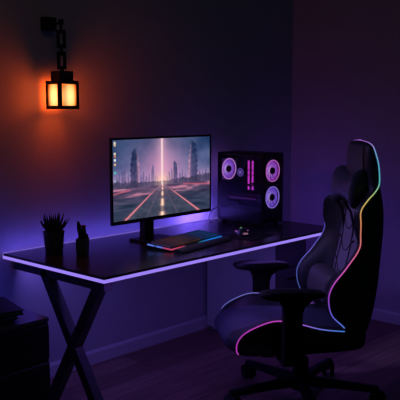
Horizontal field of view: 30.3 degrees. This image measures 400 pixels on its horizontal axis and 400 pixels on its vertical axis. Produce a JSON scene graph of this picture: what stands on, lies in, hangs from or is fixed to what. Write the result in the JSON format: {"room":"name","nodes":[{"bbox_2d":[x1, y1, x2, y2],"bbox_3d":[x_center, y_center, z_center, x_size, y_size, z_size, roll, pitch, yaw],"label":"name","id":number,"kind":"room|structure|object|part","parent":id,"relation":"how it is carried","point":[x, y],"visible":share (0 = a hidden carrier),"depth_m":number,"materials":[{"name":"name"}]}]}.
{"room":"gaming room","nodes":[
{"label":"gaming room","id":0,"kind":"room"},
{"bbox_2d":[0,0,293,362],"bbox_3d":[-1.311,-0.408,3.505,0.150,2.900,5.714,7,10,42],"label":"wall","id":1,"kind":"structure","parent":0,"point":[222,69],"depth_m":4.32,"materials":[{"name":"paint"}]},
{"bbox_2d":[40,16,63,30],"bbox_3d":[-0.765,-0.917,3.836,0.118,0.068,0.072,7,10,42],"label":"wall bracket","id":2,"kind":"object","parent":1,"relation":"attached to","point":[47,23],"visible":0.98,"depth_m":3.84,"materials":[{"name":"black metal"}]},
{"bbox_3d":[-0.740,-0.922,3.833,0.078,0.026,0.022,7,10,42],"label":"arm","id":3,"kind":"part","parent":2,"relation":"part of","materials":[{"name":"black metal"}]},
{"bbox_2d":[45,19,78,108],"bbox_3d":[-0.719,-0.704,3.840,0.124,0.459,0.124,7,10,44],"label":"hanging lantern","id":4,"kind":"object","parent":2,"relation":"hanging from","point":[59,78],"visible":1,"depth_m":3.82,"materials":[{"name":"black metal"}]},
{"bbox_3d":[-0.719,-0.548,3.859,0.124,0.146,0.124,7,10,44],"label":"frame","id":5,"kind":"part","parent":4,"relation":"part of","materials":[{"name":"black metal"}]},
{"bbox_2d":[50,316,210,377],"bbox_3d":[-1.250,0.998,3.623,0.016,0.080,5.714,7,10,42],"label":"baseboard","id":6,"kind":"structure","parent":1,"relation":"attached to","point":[117,349],"depth_m":4.56,"materials":[{"name":"paint"}]},
{"bbox_2d":[50,319,399,399],"bbox_3d":[0.580,1.294,2.051,5.171,0.120,5.864,7,10,42],"label":"floor","id":7,"kind":"structure","parent":0,"point":[198,365],"depth_m":4.17,"materials":[{"name":"brown wood"}]},
{"bbox_2d":[0,310,50,399],"bbox_3d":[-1.005,0.796,3.260,0.500,0.570,0.475,7,10,42],"label":"base cabinet","id":8,"kind":"object","parent":7,"relation":"on","point":[24,340],"visible":0.9,"depth_m":3.16,"materials":[{"name":"black wood"}]},
{"bbox_2d":[0,316,17,323],"bbox_3d":[-0.958,0.502,3.193,0.260,0.030,0.224,5,9,35],"label":"book","id":9,"kind":"object","parent":8,"relation":"on","point":[2,320],"visible":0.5,"depth_m":3.17,"materials":[{"name":"paper"}]},
{"bbox_2d":[0,296,23,317],"bbox_3d":[-0.927,0.474,3.202,0.244,0.022,0.270,-5,8,-33],"label":"book","id":10,"kind":"object","parent":9,"relation":"on","point":[8,308],"visible":1,"depth_m":3.16,"materials":[{"name":"paper"}]},
{"bbox_3d":[-0.830,0.635,3.076,0.018,0.168,0.473,7,10,42],"label":"drawer","id":11,"kind":"part","parent":8,"relation":"part of","materials":[{"name":"black wood"}]},
{"bbox_3d":[-0.830,0.805,3.097,0.018,0.168,0.473,7,10,42],"label":"drawer","id":12,"kind":"part","parent":8,"relation":"part of","materials":[{"name":"black wood"}]},
{"bbox_2d":[3,218,323,399],"bbox_3d":[-0.076,0.588,4.236,0.808,0.743,1.883,7,10,42],"label":"desk","id":13,"kind":"object","parent":7,"relation":"on","point":[111,258],"visible":0.73,"depth_m":3.64,"materials":[{"name":"black laminate"}]},
{"bbox_2d":[43,230,64,253],"bbox_3d":[-0.750,0.215,3.791,0.111,0.112,0.111,7,10,42],"label":"pot","id":14,"kind":"object","parent":13,"relation":"on","point":[53,239],"depth_m":3.75,"materials":[{"name":"black ceramic"}]},
{"bbox_2d":[40,213,69,253],"bbox_3d":[-0.750,0.167,3.785,0.146,0.209,0.147,7,10,42],"label":"potted succulent","id":15,"kind":"object","parent":13,"relation":"on","point":[53,234],"visible":1,"depth_m":3.75,"materials":[{"name":"plant"}]},
{"bbox_2d":[76,221,88,254],"bbox_3d":[-0.596,0.190,3.744,0.058,0.173,0.061,0,7,3],"label":"potted cactus","id":16,"kind":"object","parent":13,"relation":"on","point":[82,242],"visible":1,"depth_m":3.72,"materials":[{"name":"grey stone"}]},
{"bbox_3d":[-0.608,0.158,3.723,0.025,0.105,0.022,0,7,3],"label":"stem","id":17,"kind":"part","parent":16,"relation":"part of","materials":[{"name":"black plant"}]},
{"bbox_2d":[76,237,88,254],"bbox_3d":[-0.596,0.235,3.748,0.058,0.082,0.058,0,7,3],"label":"pot","id":18,"kind":"object","parent":16,"relation":"on","point":[82,243],"depth_m":3.72,"materials":[{"name":"grey stone"}]},
{"bbox_3d":[-0.591,0.172,3.749,0.028,0.072,0.027,0,7,3],"label":"stem","id":19,"kind":"part","parent":16,"relation":"part of","materials":[{"name":"black plant"}]},
{"bbox_2d":[109,134,210,243],"bbox_3d":[-0.243,-0.067,4.139,0.175,0.583,0.767,7,10,42],"label":"monitor","id":20,"kind":"object","parent":13,"relation":"on","point":[156,177],"visible":1,"depth_m":4.07,"materials":[{"name":"black plastic"}]},
{"bbox_2d":[147,230,221,251],"bbox_3d":[-0.077,0.219,4.042,0.160,0.042,0.485,5,9,34],"label":"keyboard","id":21,"kind":"object","parent":13,"relation":"on","point":[168,244],"visible":0.97,"depth_m":3.97,"materials":[{"name":"black plastic"}]},
{"bbox_2d":[174,236,231,253],"bbox_3d":[0.022,0.239,3.978,0.074,0.018,0.480,5,9,34],"label":"wrist rest","id":22,"kind":"object","parent":13,"relation":"on","point":[212,242],"visible":1,"depth_m":3.93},
{"bbox_2d":[218,150,282,225],"bbox_3d":[0.325,-0.084,4.803,0.378,0.455,0.215,7,10,42],"label":"desktop computer","id":23,"kind":"object","parent":13,"relation":"on","point":[256,195],"visible":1,"depth_m":4.81,"materials":[{"name":"metal"}]},
{"bbox_2d":[222,158,235,178],"bbox_3d":[0.192,-0.206,4.875,0.004,0.140,0.140,7,10,42],"label":"fan","id":24,"kind":"object","parent":23,"relation":"attached to","point":[230,166],"depth_m":4.88,"materials":[{"name":"purple plastic"}]},
{"bbox_2d":[266,186,278,207],"bbox_3d":[0.462,-0.017,4.698,0.004,0.140,0.140,7,10,42],"label":"fan","id":25,"kind":"object","parent":23,"relation":"attached to","point":[272,195],"depth_m":4.71,"materials":[{"name":"purple plastic"}]},
{"bbox_2d":[266,160,279,181],"bbox_3d":[0.462,-0.185,4.677,0.004,0.140,0.140,7,10,42],"label":"fan","id":26,"kind":"object","parent":23,"relation":"on","point":[273,168],"depth_m":4.69,"materials":[{"name":"plastic"}]},
{"bbox_3d":[0.288,0.207,4.293,0.200,0.003,0.260,5,9,37],"label":"mousepad","id":27,"kind":"object","parent":13,"relation":"on","visible":0},
{"bbox_2d":[235,227,249,236],"bbox_3d":[0.250,0.182,4.315,0.075,0.040,0.136,-2,7,-12],"label":"mouse","id":28,"kind":"object","parent":27,"relation":"on","point":[243,232],"visible":1,"depth_m":4.27,"materials":[{"name":"black plastic"}]},
{"bbox_2d":[207,239,305,328],"bbox_3d":[0.374,0.524,4.861,0.604,0.714,0.310,7,10,42],"label":"base cabinet","id":29,"kind":"object","parent":7,"relation":"on","point":[225,282],"visible":0.2,"depth_m":4.75,"materials":[{"name":"grey paint"}]},
{"bbox_3d":[0.574,0.535,4.676,0.018,0.218,0.302,7,10,42],"label":"drawer","id":30,"kind":"part","parent":29,"relation":"part of","materials":[{"name":"paint"}]},
{"bbox_3d":[0.574,0.312,4.648,0.018,0.218,0.302,7,10,42],"label":"drawer","id":31,"kind":"part","parent":29,"relation":"part of","materials":[{"name":"paint"}]},
{"bbox_2d":[214,139,385,399],"bbox_3d":[0.505,0.363,3.681,0.833,1.323,0.802,-1,7,-8],"label":"gaming chair","id":32,"kind":"object","parent":7,"relation":"on","point":[339,273],"visible":1,"depth_m":3.54,"materials":[{"name":"black leather"}]},
{"bbox_3d":[0.332,0.353,4.014,0.300,0.049,0.096,-1,7,-8],"label":"armrest","id":33,"kind":"part","parent":32,"relation":"part of","materials":[{"name":"plastic"}]},
{"bbox_3d":[0.319,0.931,3.702,0.361,0.056,0.052,-3,8,-22],"label":"leg","id":34,"kind":"part","parent":32,"relation":"part of","materials":[{"name":"plastic"}]},
{"bbox_3d":[0.358,0.544,3.945,0.172,0.324,0.259,-1,7,-8],"label":"post","id":35,"kind":"part","parent":32,"relation":"part of","materials":[{"name":"plastic"}]},
{"bbox_3d":[0.378,0.902,3.940,0.052,0.056,0.361,-6,9,-40],"label":"leg","id":36,"kind":"part","parent":32,"relation":"part of","materials":[{"name":"plastic"}]},
{"bbox_3d":[0.426,0.621,3.730,0.681,0.189,0.528,-1,7,-8],"label":"seat","id":37,"kind":"part","parent":32,"relation":"part of","materials":[{"name":"black leather"}]},
{"bbox_3d":[0.422,0.432,3.376,0.300,0.049,0.096,-1,7,-8],"label":"armrest","id":38,"kind":"part","parent":32,"relation":"part of","materials":[{"name":"plastic"}]},
{"bbox_3d":[0.422,0.601,3.494,0.172,0.324,0.259,-1,7,-8],"label":"post","id":39,"kind":"part","parent":32,"relation":"part of","materials":[{"name":"plastic"}]},
{"bbox_3d":[0.529,0.948,3.572,0.052,0.056,0.361,-1,7,-4],"label":"leg","id":40,"kind":"part","parent":32,"relation":"part of","materials":[{"name":"plastic"}]},
{"bbox_3d":[0.625,0.900,3.958,0.052,0.056,0.361,4,8,32],"label":"leg","id":41,"kind":"part","parent":32,"relation":"part of","materials":[{"name":"plastic"}]},
{"bbox_2d":[307,263,338,304],"bbox_3d":[0.637,0.424,3.736,0.124,0.160,0.300,-1,7,-8],"label":"lumbar pillow","id":42,"kind":"object","parent":32,"relation":"on","point":[320,277],"depth_m":3.71,"materials":[{"name":"grey leather"}]},
{"bbox_3d":[0.715,0.186,3.717,0.311,0.968,0.553,-1,7,-8],"label":"backrest","id":43,"kind":"part","parent":32,"relation":"part of","materials":[{"name":"black leather"}]},
{"bbox_3d":[0.718,0.928,3.730,0.361,0.056,0.052,2,7,14],"label":"leg","id":44,"kind":"part","parent":32,"relation":"part of","materials":[{"name":"plastic"}]},
{"bbox_3d":[0.736,0.271,3.731,0.077,0.575,0.260,-1,7,-8],"label":"panel","id":45,"kind":"part","parent":32,"relation":"part of","materials":[{"name":"grey leather"}]},
{"bbox_2d":[331,165,366,208],"bbox_3d":[0.741,-0.069,3.689,0.094,0.191,0.300,-1,7,-8],"label":"pillow","id":46,"kind":"object","parent":32,"relation":"on","point":[349,182],"depth_m":3.60,"materials":[{"name":"leather"}]},
{"bbox_3d":[0.767,-0.185,3.678,0.017,0.183,0.267,-1,7,-8],"label":"headrest panel","id":47,"kind":"part","parent":32,"relation":"part of","materials":[{"name":"grey leather"}]},
{"bbox_2d":[290,0,399,312],"bbox_3d":[2.524,-0.463,3.942,5.171,2.900,0.150,7,10,42],"label":"wall","id":48,"kind":"structure","parent":0,"point":[346,71],"depth_m":5.19,"materials":[{"name":"paint"}]},
{"bbox_2d":[312,301,399,324],"bbox_3d":[2.528,0.951,4.000,5.005,0.080,0.016,7,10,42],"label":"baseboard","id":49,"kind":"structure","parent":48,"relation":"attached to","point":[378,314],"depth_m":5.13,"materials":[{"name":"paint"}]}
]}

